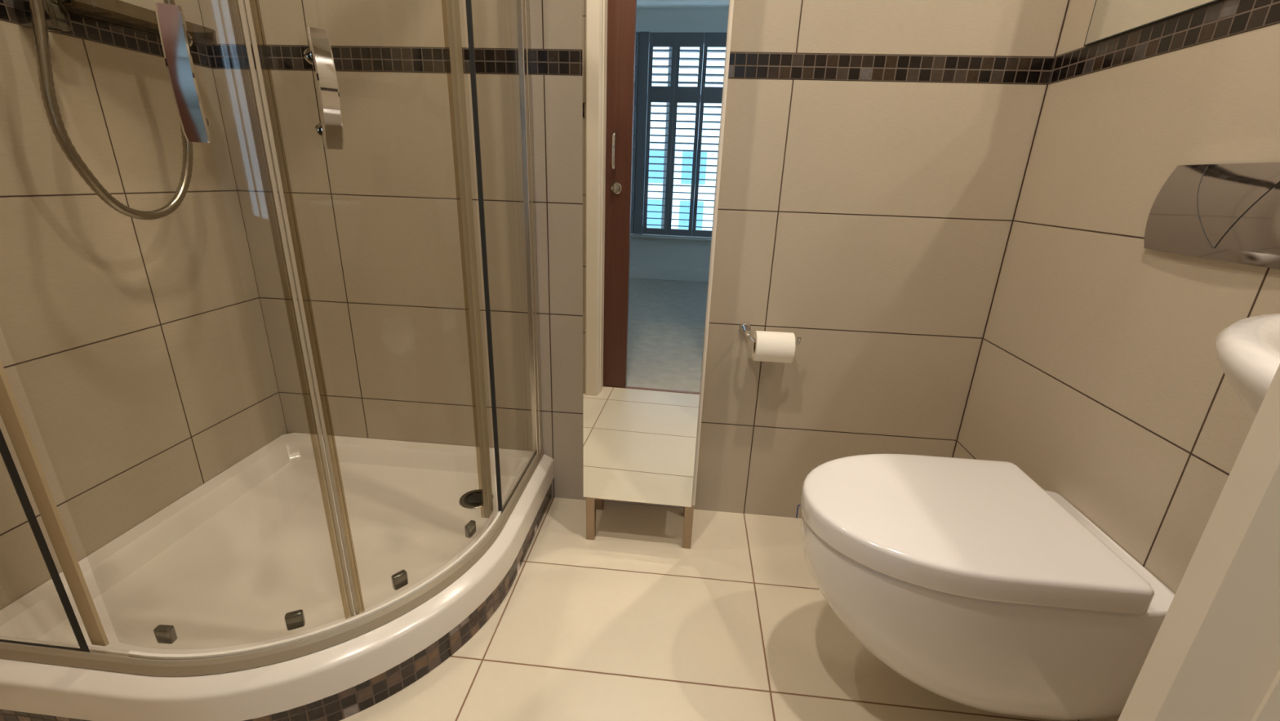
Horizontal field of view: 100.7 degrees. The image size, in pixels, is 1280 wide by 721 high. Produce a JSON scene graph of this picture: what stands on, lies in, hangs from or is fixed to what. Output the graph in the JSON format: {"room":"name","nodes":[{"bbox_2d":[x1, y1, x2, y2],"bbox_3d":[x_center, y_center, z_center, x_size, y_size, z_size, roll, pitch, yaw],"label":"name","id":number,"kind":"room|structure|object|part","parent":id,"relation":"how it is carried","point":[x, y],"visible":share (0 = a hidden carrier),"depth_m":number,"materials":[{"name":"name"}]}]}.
{"room":"bathroom","nodes":[
{"label":"bathroom","id":0,"kind":"room"},
{"bbox_2d":[0,0,287,610],"bbox_3d":[-1.225,-0.519,0.692,0.100,2.400,1.450,4,19,5],"label":"wall","id":1,"kind":"structure","parent":0,"point":[135,357],"depth_m":1.17,"materials":[{"name":"beige tile"}]},
{"bbox_2d":[13,0,71,31],"bbox_3d":[-1.096,-0.973,0.869,0.069,0.750,0.036,4,19,5],"label":"riser rail","id":2,"kind":"object","parent":1,"relation":"attached to","point":[57,19],"visible":0.75,"depth_m":0.97,"materials":[{"name":"silver metal"}]},
{"bbox_2d":[27,0,193,220],"bbox_3d":[-1.008,-0.580,1.032,0.064,0.596,0.277,4,19,5],"label":"shower hose","id":3,"kind":"object","parent":2,"relation":"hanging from","point":[37,10],"visible":0.76,"depth_m":0.97,"materials":[{"name":"silver metal"}]},
{"bbox_2d":[47,0,217,46],"bbox_3d":[-1.060,-0.722,1.114,0.104,0.046,0.347,4,19,5],"label":"soap tray","id":4,"kind":"object","parent":2,"relation":"attached to","point":[58,2],"visible":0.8,"depth_m":1.12,"materials":[{"name":"plastic"}]},
{"bbox_3d":[-1.059,-0.723,1.137,0.104,0.032,0.304,4,19,5],"label":"tray dish","id":5,"kind":"part","parent":4,"relation":"part of","materials":[{"name":"plastic"}]},
{"bbox_2d":[0,0,211,67],"bbox_3d":[-1.165,-0.575,0.762,0.001,0.053,1.269,4,19,5],"label":"trim","id":6,"kind":"structure","parent":1,"relation":"attached to","point":[81,28],"depth_m":1.13,"materials":[{"name":"brown tile"}]},
{"bbox_2d":[198,0,1068,518],"bbox_3d":[-0.085,-0.703,1.336,2.242,2.400,0.100,4,19,5],"label":"wall","id":7,"kind":"structure","parent":0,"point":[868,223],"depth_m":1.40,"materials":[{"name":"beige tile"}]},
{"bbox_2d":[207,44,1053,84],"bbox_3d":[-0.089,-0.717,1.278,2.042,0.053,0.001,4,19,5],"label":"trim","id":8,"kind":"structure","parent":7,"relation":"attached to","point":[952,68],"depth_m":1.25,"materials":[{"name":"brown tile"}]},
{"bbox_2d":[738,322,801,345],"bbox_3d":[0.346,-0.071,1.419,0.158,0.037,0.066,4,19,5],"label":"toilet roll holder","id":9,"kind":"object","parent":7,"relation":"attached to","point":[744,328],"visible":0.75,"depth_m":1.43,"materials":[{"name":"silver metal"}]},
{"bbox_2d":[751,330,795,363],"bbox_3d":[0.352,-0.034,1.402,0.098,0.085,0.080,4,19,5],"label":"toilet roll","id":10,"kind":"object","parent":9,"relation":"hanging from","point":[769,346],"visible":0.94,"depth_m":1.37,"materials":[{"name":"white paper"}]},
{"bbox_2d":[339,497,1060,720],"bbox_3d":[-0.191,0.681,1.090,2.242,0.060,1.478,4,19,5],"label":"floor","id":11,"kind":"structure","parent":0,"point":[628,622],"depth_m":1.18,"materials":[{"name":"beige tile"}]},
{"bbox_2d":[0,484,551,720],"bbox_3d":[-0.629,0.566,1.170,1.218,0.075,0.420,-13,24,-37],"label":"plinth","id":12,"kind":"object","parent":11,"relation":"on","point":[348,702],"visible":0.61,"depth_m":1.04,"materials":[{"name":"brown tile"}]},
{"bbox_2d":[0,432,554,720],"bbox_3d":[-0.745,0.438,1.280,0.876,0.086,0.866,4,19,5],"label":"shower tray","id":13,"kind":"object","parent":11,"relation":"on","point":[224,564],"visible":0.75,"depth_m":1.17,"materials":[{"name":"white ceramic"}]},
{"bbox_2d":[0,0,543,675],"bbox_3d":[-0.606,-0.409,0.845,1.187,1.818,0.428,-13,24,-37],"label":"shower enclosure","id":14,"kind":"object","parent":13,"relation":"on","point":[176,42],"visible":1,"depth_m":0.91,"materials":[{"name":"silver metal"}]},
{"bbox_3d":[-0.554,-0.345,0.643,0.027,0.150,0.018,-9,22,-28],"label":"door handle","id":15,"kind":"part","parent":14,"relation":"part of","materials":[{"name":"silver metal"}]},
{"bbox_3d":[-0.561,-0.395,0.644,0.020,0.020,0.044,-8,21,-26],"label":"handle post","id":16,"kind":"part","parent":14,"relation":"part of","materials":[{"name":"silver metal"}]},
{"bbox_3d":[-0.565,-0.305,0.675,0.020,0.020,0.044,-8,21,-26],"label":"handle post","id":17,"kind":"part","parent":14,"relation":"part of","materials":[{"name":"silver metal"}]},
{"bbox_3d":[-0.637,0.437,1.141,1.187,0.025,0.418,-13,24,-37],"label":"rail","id":18,"kind":"part","parent":14,"relation":"part of","materials":[{"name":"silver metal"}]},
{"bbox_3d":[-0.444,-0.420,0.728,0.044,0.020,0.020,19,25,40],"label":"handle post","id":19,"kind":"part","parent":14,"relation":"part of","materials":[{"name":"silver metal"}]},
{"bbox_3d":[-0.447,-0.330,0.759,0.044,0.020,0.020,19,25,40],"label":"handle post","id":20,"kind":"part","parent":14,"relation":"part of","materials":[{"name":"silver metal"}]},
{"bbox_3d":[-0.431,-0.372,0.731,0.018,0.150,0.026,19,25,40],"label":"door handle","id":21,"kind":"part","parent":14,"relation":"part of","materials":[{"name":"silver metal"}]},
{"bbox_3d":[-0.284,-0.553,1.327,0.022,1.790,0.051,4,19,5],"label":"wall post","id":22,"kind":"part","parent":14,"relation":"part of","materials":[{"name":"silver metal"}]},
{"bbox_2d":[582,0,733,548],"bbox_3d":[0.031,-0.418,1.258,0.305,1.920,0.202,4,19,5],"label":"tall cabinet","id":23,"kind":"object","parent":11,"relation":"on","point":[655,73],"visible":1,"depth_m":1.20,"materials":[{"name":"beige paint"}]},
{"bbox_3d":[-0.138,0.437,1.490,0.024,0.142,0.024,4,19,5],"label":"leg","id":24,"kind":"part","parent":23,"relation":"part of","materials":[{"name":"brown wood"}]},
{"bbox_3d":[-0.124,0.390,1.627,0.024,0.142,0.024,4,19,5],"label":"leg","id":25,"kind":"part","parent":23,"relation":"part of","materials":[{"name":"brown wood"}]},
{"bbox_3d":[-0.004,0.383,1.451,0.296,0.005,0.014,4,19,5],"label":"plinth rail","id":26,"kind":"part","parent":23,"relation":"part of","materials":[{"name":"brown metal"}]},
{"bbox_3d":[0.133,0.454,1.469,0.024,0.142,0.024,4,19,5],"label":"leg","id":27,"kind":"part","parent":23,"relation":"part of","materials":[{"name":"brown wood"}]},
{"bbox_2d":[952,0,1279,720],"bbox_3d":[0.906,-0.386,0.520,0.100,2.400,1.450,4,19,5],"label":"wall","id":28,"kind":"structure","parent":0,"point":[1098,375],"depth_m":0.95,"materials":[{"name":"beige tile"}]},
{"bbox_2d":[800,453,1174,720],"bbox_3d":[0.569,0.416,1.005,0.548,0.338,0.375,4,19,5],"label":"toilet","id":29,"kind":"object","parent":28,"relation":"attached to","point":[979,584],"visible":0.98,"depth_m":0.86,"materials":[{"name":"white ceramic"}]},
{"bbox_3d":[0.532,0.277,0.962,0.464,0.049,0.375,4,19,5],"label":"lid","id":30,"kind":"part","parent":29,"relation":"part of","materials":[{"name":"white plastic"}]},
{"bbox_2d":[1084,0,1222,45],"bbox_3d":[0.875,-0.866,0.436,0.006,0.841,1.096,4,19,5],"label":"wall mirror","id":31,"kind":"object","parent":28,"relation":"attached to","point":[1109,19],"visible":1,"depth_m":0.98,"materials":[{"name":"clear glass"}]},
{"bbox_2d":[1047,0,1279,84],"bbox_3d":[0.865,-0.448,0.598,0.001,0.053,1.269,4,19,5],"label":"trim","id":32,"kind":"structure","parent":28,"relation":"attached to","point":[1224,18],"depth_m":0.89,"materials":[{"name":"brown tile"}]},
{"bbox_2d":[1143,162,1279,269],"bbox_3d":[0.854,-0.218,0.780,0.022,0.134,0.238,4,19,5],"label":"flush plate","id":33,"kind":"object","parent":28,"relation":"attached to","point":[1230,212],"visible":1,"depth_m":0.77,"materials":[{"name":"grey metal"}]},
{"bbox_2d":[1215,313,1279,423],"bbox_3d":[0.607,0.125,0.392,0.408,0.240,0.458,4,19,5],"label":"basin","id":34,"kind":"object","parent":28,"relation":"attached to","point":[1248,349],"visible":0.87,"depth_m":0.41,"materials":[{"name":"white ceramic"}]},
{"bbox_3d":[-0.223,-0.239,-0.015,2.042,2.400,0.170,4,19,5],"label":"wall","id":35,"kind":"structure","parent":0,"visible":0},
{"bbox_2d":[1117,364,1279,720],"bbox_3d":[0.219,-0.047,0.085,0.064,2.000,0.122,4,19,5],"label":"trim","id":36,"kind":"structure","parent":35,"relation":"attached to","point":[1214,655],"depth_m":0.17,"materials":[{"name":"beige paint"}]}
]}

